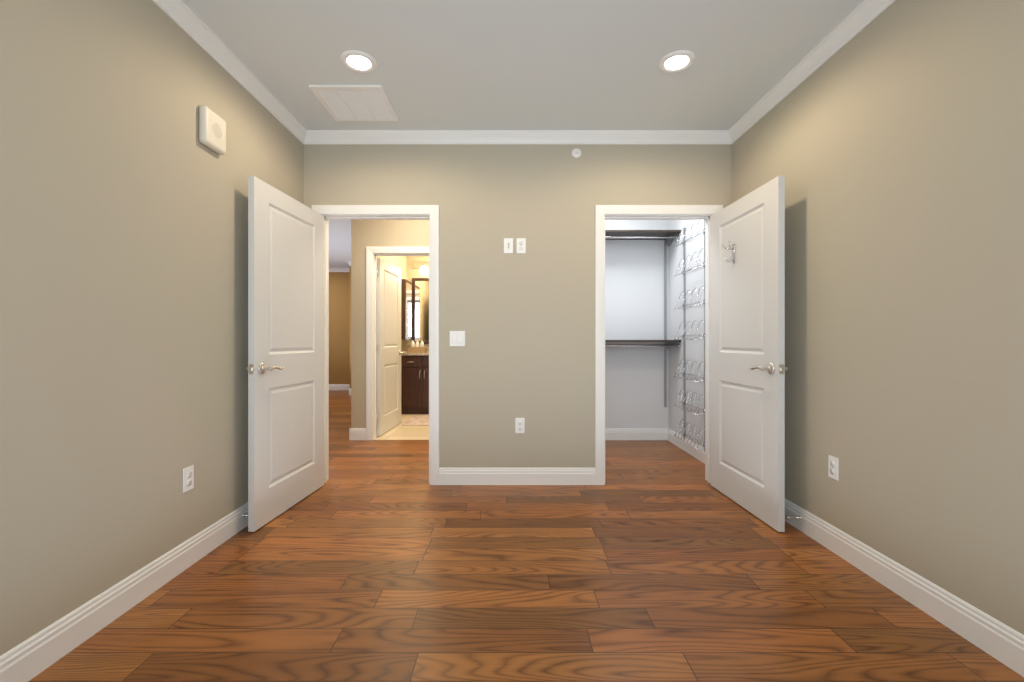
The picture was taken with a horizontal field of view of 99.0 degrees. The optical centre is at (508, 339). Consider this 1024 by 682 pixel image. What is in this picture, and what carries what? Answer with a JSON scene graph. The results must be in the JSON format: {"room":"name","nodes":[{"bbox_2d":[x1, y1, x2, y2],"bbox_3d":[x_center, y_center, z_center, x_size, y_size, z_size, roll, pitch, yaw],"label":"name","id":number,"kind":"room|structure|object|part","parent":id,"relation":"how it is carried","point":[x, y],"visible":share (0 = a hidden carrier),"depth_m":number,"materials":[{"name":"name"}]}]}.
{"room":"empty bedroom","nodes":[
{"label":"empty bedroom","id":0,"kind":"room"},
{"bbox_2d":[0,0,303,655],"bbox_3d":[-1.610,-0.235,0.940,0.120,2.650,4.720,0,0,0],"label":"wall","id":1,"kind":"structure","parent":0,"point":[123,294],"depth_m":1.72,"materials":[{"name":"paint"}]},
{"bbox_2d":[0,502,247,681],"bbox_3d":[-1.540,1.026,1.000,0.020,0.127,4.600,0,0,0],"label":"baseboard","id":2,"kind":"structure","parent":1,"relation":"attached to","point":[36,654],"depth_m":1.68,"materials":[{"name":"white wood"}]},
{"bbox_2d":[183,465,193,492],"bbox_3d":[-1.546,0.670,2.110,0.009,0.115,0.070,0,0,0],"label":"outlet","id":3,"kind":"object","parent":1,"relation":"attached to","point":[188,478],"visible":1,"depth_m":2.10,"materials":[{"name":"white plastic"}]},
{"bbox_2d":[199,105,225,154],"bbox_3d":[-1.529,-1.080,2.260,0.043,0.190,0.170,0,0,0],"label":"door chime","id":4,"kind":"object","parent":1,"relation":"attached to","point":[212,130],"depth_m":2.22,"materials":[{"name":"beige plastic"}]},
{"bbox_2d":[152,0,307,144],"bbox_3d":[-1.525,-1.518,1.000,0.050,0.085,4.600,0,0,0],"label":"crown molding","id":5,"kind":"structure","parent":1,"relation":"attached to","point":[199,32],"depth_m":2.37,"materials":[{"name":"white wood"}]},
{"bbox_2d":[329,272,348,383],"bbox_3d":[-3.785,-0.235,9.560,4.370,2.650,0.120,0,0,0],"label":"wall","id":6,"kind":"structure","parent":0,"point":[339,327],"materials":[{"name":"paint"}]},
{"bbox_2d":[329,268,349,271],"bbox_3d":[-3.860,-1.518,9.475,4.280,0.085,0.050,0,0,0],"label":"crown molding","id":7,"kind":"structure","parent":6,"relation":"attached to","point":[330,269],"depth_m":9.48,"materials":[{"name":"white wood"}]},
{"bbox_2d":[329,384,349,389],"bbox_3d":[-3.860,1.026,9.492,4.280,0.127,0.016,0,0,0],"label":"baseboard","id":8,"kind":"structure","parent":6,"relation":"attached to","point":[331,386],"depth_m":9.48,"materials":[{"name":"white wood"}]},
{"bbox_2d":[349,266,350,387],"bbox_3d":[-2.445,-0.235,8.760,1.450,2.650,0.120,0,0,0],"label":"wall","id":9,"kind":"structure","parent":0,"point":[350,266],"depth_m":8.70,"materials":[{"name":"paint"}]},
{"bbox_2d":[377,256,407,351],"bbox_3d":[-1.660,-0.235,7.195,0.120,2.650,4.610,0,0,0],"label":"wall","id":10,"kind":"structure","parent":0,"point":[404,264],"depth_m":6.57,"materials":[{"name":"paint"}]},
{"bbox_2d":[349,428,365,439],"bbox_3d":[-1.728,1.026,6.727,0.016,0.127,3.946,0,0,0],"label":"baseboard","id":11,"kind":"structure","parent":10,"relation":"attached to","point":[354,433],"depth_m":4.75,"materials":[{"name":"white wood"}]},
{"bbox_2d":[376,269,377,423],"bbox_3d":[-1.474,0.070,4.875,0.011,1.732,0.050,0,0,0],"label":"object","id":12,"kind":"structure","parent":10,"relation":"attached to","point":[377,347],"depth_m":4.89,"materials":[{"name":"metal"}]},
{"bbox_2d":[377,258,404,435],"bbox_3d":[-1.447,0.079,5.323,0.159,2.007,0.826,0,0,3],"label":"door","id":13,"kind":"structure","parent":10,"relation":"in","point":[389,352],"depth_m":5.22,"materials":[{"name":"white wood"}]},
{"label":"handle","id":14,"kind":"part","parent":13,"relation":"part of","materials":[{"name":"silver metal"}]},
{"bbox_2d":[401,279,411,338],"bbox_3d":[-1.552,-0.450,6.590,0.093,0.880,0.420,0,0,0],"label":"mirror","id":15,"kind":"object","parent":10,"relation":"attached to","point":[406,309],"visible":0.93,"depth_m":6.43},
{"bbox_2d":[374,414,428,439],"bbox_3d":[-0.500,1.115,5.895,2.440,0.050,2.250,0,0,0],"label":"floor","id":16,"kind":"structure","parent":0,"point":[399,432],"depth_m":5.15,"materials":[{"name":"beige tile"}]},
{"bbox_2d":[401,356,428,413],"bbox_3d":[-1.229,0.657,6.628,0.734,0.864,0.536,0,0,0],"label":"base cabinet","id":17,"kind":"object","parent":16,"relation":"on","point":[414,379],"depth_m":6.37,"materials":[{"name":"brown wood"}]},
{"bbox_2d":[401,352,428,355],"bbox_3d":[-0.913,0.208,6.615,1.366,0.036,0.561,0,0,0],"label":"countertop","id":18,"kind":"structure","parent":17,"relation":"on","point":[406,353],"depth_m":6.33,"materials":[{"name":"beige stone"}]},
{"bbox_2d":[408,340,426,352],"bbox_3d":[-1.380,0.098,6.600,0.240,0.184,0.200,0,0,0],"label":"basket","id":19,"kind":"object","parent":18,"relation":"on","point":[412,349],"depth_m":6.50,"materials":[{"name":"beige"}]},
{"bbox_2d":[402,415,428,425],"bbox_3d":[-0.990,1.083,5.925,0.740,0.014,0.750,0,0,0],"label":"bath rug","id":20,"kind":"object","parent":16,"relation":"on","point":[418,420],"visible":0.46,"depth_m":5.77,"materials":[{"name":"beige fabric"}]},
{"bbox_2d":[408,256,428,345],"bbox_3d":[-0.440,-0.235,6.960,2.320,2.650,0.120,0,0,0],"label":"wall","id":21,"kind":"structure","parent":0,"point":[412,272],"depth_m":6.90,"materials":[{"name":"paint"}]},
{"bbox_2d":[409,344,428,351],"bbox_3d":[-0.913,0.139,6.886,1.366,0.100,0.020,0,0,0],"label":"backsplash","id":22,"kind":"structure","parent":21,"relation":"attached to","point":[412,348],"depth_m":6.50,"materials":[{"name":"beige stone"}]},
{"bbox_2d":[412,278,428,343],"bbox_3d":[-0.890,-0.455,6.888,1.270,1.040,0.021,0,0,0],"label":"mirror","id":23,"kind":"object","parent":21,"relation":"attached to","point":[420,309],"visible":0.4,"depth_m":6.89,"materials":[{"name":"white mirror"}]},
{"bbox_2d":[413,263,428,274],"bbox_3d":[-1.000,-1.115,6.809,1.000,0.190,0.179,0,0,0],"label":"sconce","id":24,"kind":"object","parent":21,"relation":"attached to","point":[423,267],"visible":0.27,"depth_m":6.87,"materials":[{"name":"white glass"}]},
{"bbox_2d":[351,220,668,427],"bbox_3d":[0.070,-0.235,4.830,3.580,2.650,0.120,0,0,0],"label":"wall","id":25,"kind":"structure","parent":0,"point":[634,310],"depth_m":4.77,"materials":[{"name":"paint"}]},
{"bbox_2d":[605,428,667,439],"bbox_3d":[1.020,1.026,4.762,1.440,0.127,0.016,0,0,0],"label":"baseboard","id":26,"kind":"structure","parent":25,"relation":"attached to","point":[610,433],"depth_m":4.75,"materials":[{"name":"white wood"}]},
{"bbox_2d":[605,230,680,406],"bbox_3d":[1.020,-0.190,4.590,1.436,1.840,0.359,0,0,0],"label":"closet shelves","id":27,"kind":"object","parent":25,"relation":"attached to","point":[667,236],"visible":0.46,"depth_m":4.52,"materials":[{"name":"silver metal"}]},
{"bbox_2d":[304,145,731,467],"bbox_3d":[-2.100,-0.235,3.360,7.800,2.650,0.120,0,0,0],"label":"wall","id":28,"kind":"structure","parent":0,"point":[525,322],"depth_m":3.30,"materials":[{"name":"paint"}]},
{"bbox_2d":[245,176,323,531],"bbox_3d":[-1.426,0.079,2.868,0.159,2.007,0.826,0,0,4],"label":"bedroom door","id":29,"kind":"structure","parent":28,"relation":"in","point":[284,368],"depth_m":2.75,"materials":[{"name":"painted wood"},{"name":"satin nickel"}]},
{"bbox_3d":[-1.448,0.165,2.559,0.159,0.066,0.206,0,0,4],"label":"handle","id":30,"kind":"part","parent":29,"relation":"part of","materials":[{"name":"silver metal"}]},
{"bbox_2d":[311,205,438,484],"bbox_3d":[-1.005,0.037,3.360,0.960,2.105,0.156,0,0,0],"label":"door frame","id":31,"kind":"structure","parent":28,"relation":"attached to","point":[430,213],"depth_m":3.34,"materials":[{"name":"white wood"}]},
{"bbox_2d":[450,331,464,345],"bbox_3d":[-0.389,-0.010,3.295,0.116,0.116,0.010,0,0,0],"label":"double light switch","id":32,"kind":"object","parent":28,"relation":"attached to","point":[457,338],"visible":1,"depth_m":3.29,"materials":[{"name":"white plastic"}]},
{"bbox_2d":[504,238,512,252],"bbox_3d":[-0.003,-0.710,3.292,0.070,0.115,0.016,0,0,0],"label":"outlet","id":33,"kind":"object","parent":28,"relation":"attached to","point":[508,245],"visible":1,"depth_m":3.29,"materials":[{"name":"white plastic"}]},
{"bbox_2d":[439,468,595,484],"bbox_3d":[0.062,1.026,3.292,1.185,0.127,0.016,0,0,0],"label":"baseboard","id":34,"kind":"structure","parent":28,"relation":"attached to","point":[447,476],"depth_m":3.28,"materials":[{"name":"white wood"}]},
{"bbox_2d":[308,130,727,144],"bbox_3d":[0.060,-1.518,3.275,3.120,0.085,0.050,0,0,0],"label":"crown molding","id":35,"kind":"structure","parent":28,"relation":"attached to","point":[315,137],"depth_m":3.28,"materials":[{"name":"white wood"}]},
{"bbox_2d":[515,418,524,432],"bbox_3d":[0.083,0.645,3.296,0.070,0.115,0.009,0,0,0],"label":"outlet","id":36,"kind":"object","parent":28,"relation":"attached to","point":[519,425],"visible":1,"depth_m":3.29,"materials":[{"name":"white plastic"}]},
{"bbox_2d":[516,238,525,252],"bbox_3d":[0.092,-0.710,3.296,0.070,0.115,0.009,0,0,0],"label":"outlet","id":37,"kind":"object","parent":28,"relation":"attached to","point":[520,245],"visible":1,"depth_m":3.29,"materials":[{"name":"white plastic"}]},
{"bbox_2d":[572,148,580,157],"bbox_3d":[0.510,-1.410,3.281,0.072,0.072,0.038,0,0,0],"label":"sprinkler","id":38,"kind":"object","parent":28,"relation":"attached to","point":[576,152],"visible":1,"depth_m":3.29,"materials":[{"name":"white plastic"}]},
{"bbox_2d":[595,205,722,484],"bbox_3d":[1.130,0.037,3.360,0.960,2.105,0.156,0,0,0],"label":"door frame","id":39,"kind":"structure","parent":28,"relation":"attached to","point":[602,212],"depth_m":3.29,"materials":[{"name":"white wood"}]},
{"bbox_2d":[710,176,788,531],"bbox_3d":[1.530,0.079,2.867,0.159,2.007,0.826,0,0,-1],"label":"closet door","id":40,"kind":"structure","parent":28,"relation":"in","point":[748,368],"depth_m":2.75,"materials":[{"name":"painted wood"},{"name":"satin nickel"}]},
{"label":"hook handle","id":41,"kind":"part","parent":40,"relation":"part of","materials":[{"name":"silver metal"}]},
{"label":"handle","id":42,"kind":"part","parent":40,"relation":"part of","materials":[{"name":"silver metal"}]},
{"bbox_2d":[183,0,863,267],"bbox_3d":[-2.060,-1.590,4.190,8.480,0.060,11.220,0,0,0],"label":"ceiling","id":43,"kind":"structure","parent":0,"point":[517,64],"depth_m":2.40,"materials":[{"name":"paint"}]},
{"bbox_2d":[309,85,398,120],"bbox_3d":[-1.002,-1.554,2.885,0.445,0.012,0.420,0,0,0],"label":"ceiling vent","id":44,"kind":"object","parent":43,"relation":"in","point":[355,102],"visible":1,"depth_m":2.86,"materials":[{"name":"white plastic"}]},
{"bbox_2d":[340,50,376,72],"bbox_3d":[-0.840,-1.554,2.450,0.196,0.011,0.196,0,0,0],"label":"recessed light","id":45,"kind":"object","parent":43,"relation":"in","point":[358,61],"visible":1,"depth_m":2.44,"materials":[{"name":"white plastic"}]},
{"bbox_2d":[658,50,695,72],"bbox_3d":[0.940,-1.554,2.450,0.196,0.011,0.196,0,0,0],"label":"recessed light","id":46,"kind":"object","parent":43,"relation":"in","point":[677,61],"visible":1,"depth_m":2.44,"materials":[{"name":"white plastic"}]},
{"bbox_2d":[28,390,1023,681],"bbox_3d":[-2.060,1.115,4.190,8.480,0.050,11.220,0,0,0],"label":"floor","id":47,"kind":"structure","parent":0,"point":[384,560],"depth_m":1.85,"materials":[{"name":"brown wood"}]},
{"bbox_2d":[669,220,703,447],"bbox_3d":[1.800,-0.235,4.080,0.120,2.650,1.320,0,0,0],"label":"wall","id":48,"kind":"structure","parent":0,"point":[694,349],"depth_m":4.26,"materials":[{"name":"paint"}]},
{"bbox_2d":[668,428,704,463],"bbox_3d":[1.732,1.026,4.075,0.016,0.127,1.310,0,0,0],"label":"baseboard","id":49,"kind":"structure","parent":48,"relation":"attached to","point":[698,454],"depth_m":4.22,"materials":[{"name":"white wood"}]},
{"bbox_2d":[673,220,704,450],"bbox_3d":[1.693,-0.035,4.090,0.092,2.150,0.586,0,0,0],"label":"wire rack","id":50,"kind":"object","parent":48,"relation":"attached to","point":[684,327],"visible":0.98,"depth_m":4.12,"materials":[{"name":"silver metal"}]},
{"bbox_2d":[732,0,1023,634],"bbox_3d":[1.740,-0.235,0.940,0.120,2.650,4.720,0,0,0],"label":"wall","id":51,"kind":"structure","parent":0,"point":[888,143],"depth_m":1.82,"materials":[{"name":"paint"}]},
{"bbox_2d":[728,0,895,144],"bbox_3d":[1.655,-1.518,1.000,0.050,0.085,4.600,0,0,0],"label":"crown molding","id":52,"kind":"structure","parent":51,"relation":"attached to","point":[867,11],"depth_m":2.37,"materials":[{"name":"white wood"}]},
{"bbox_2d":[828,455,838,480],"bbox_3d":[1.676,0.660,2.260,0.009,0.115,0.070,0,0,0],"label":"outlet","id":53,"kind":"object","parent":51,"relation":"attached to","point":[833,467],"visible":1,"depth_m":2.25,"materials":[{"name":"white plastic"}]},
{"bbox_2d":[785,499,1023,676],"bbox_3d":[1.665,1.026,1.000,0.030,0.127,4.600,0,0,0],"label":"baseboard","id":54,"kind":"structure","parent":51,"relation":"attached to","point":[992,636],"depth_m":1.76,"materials":[{"name":"white wood"}]}
]}

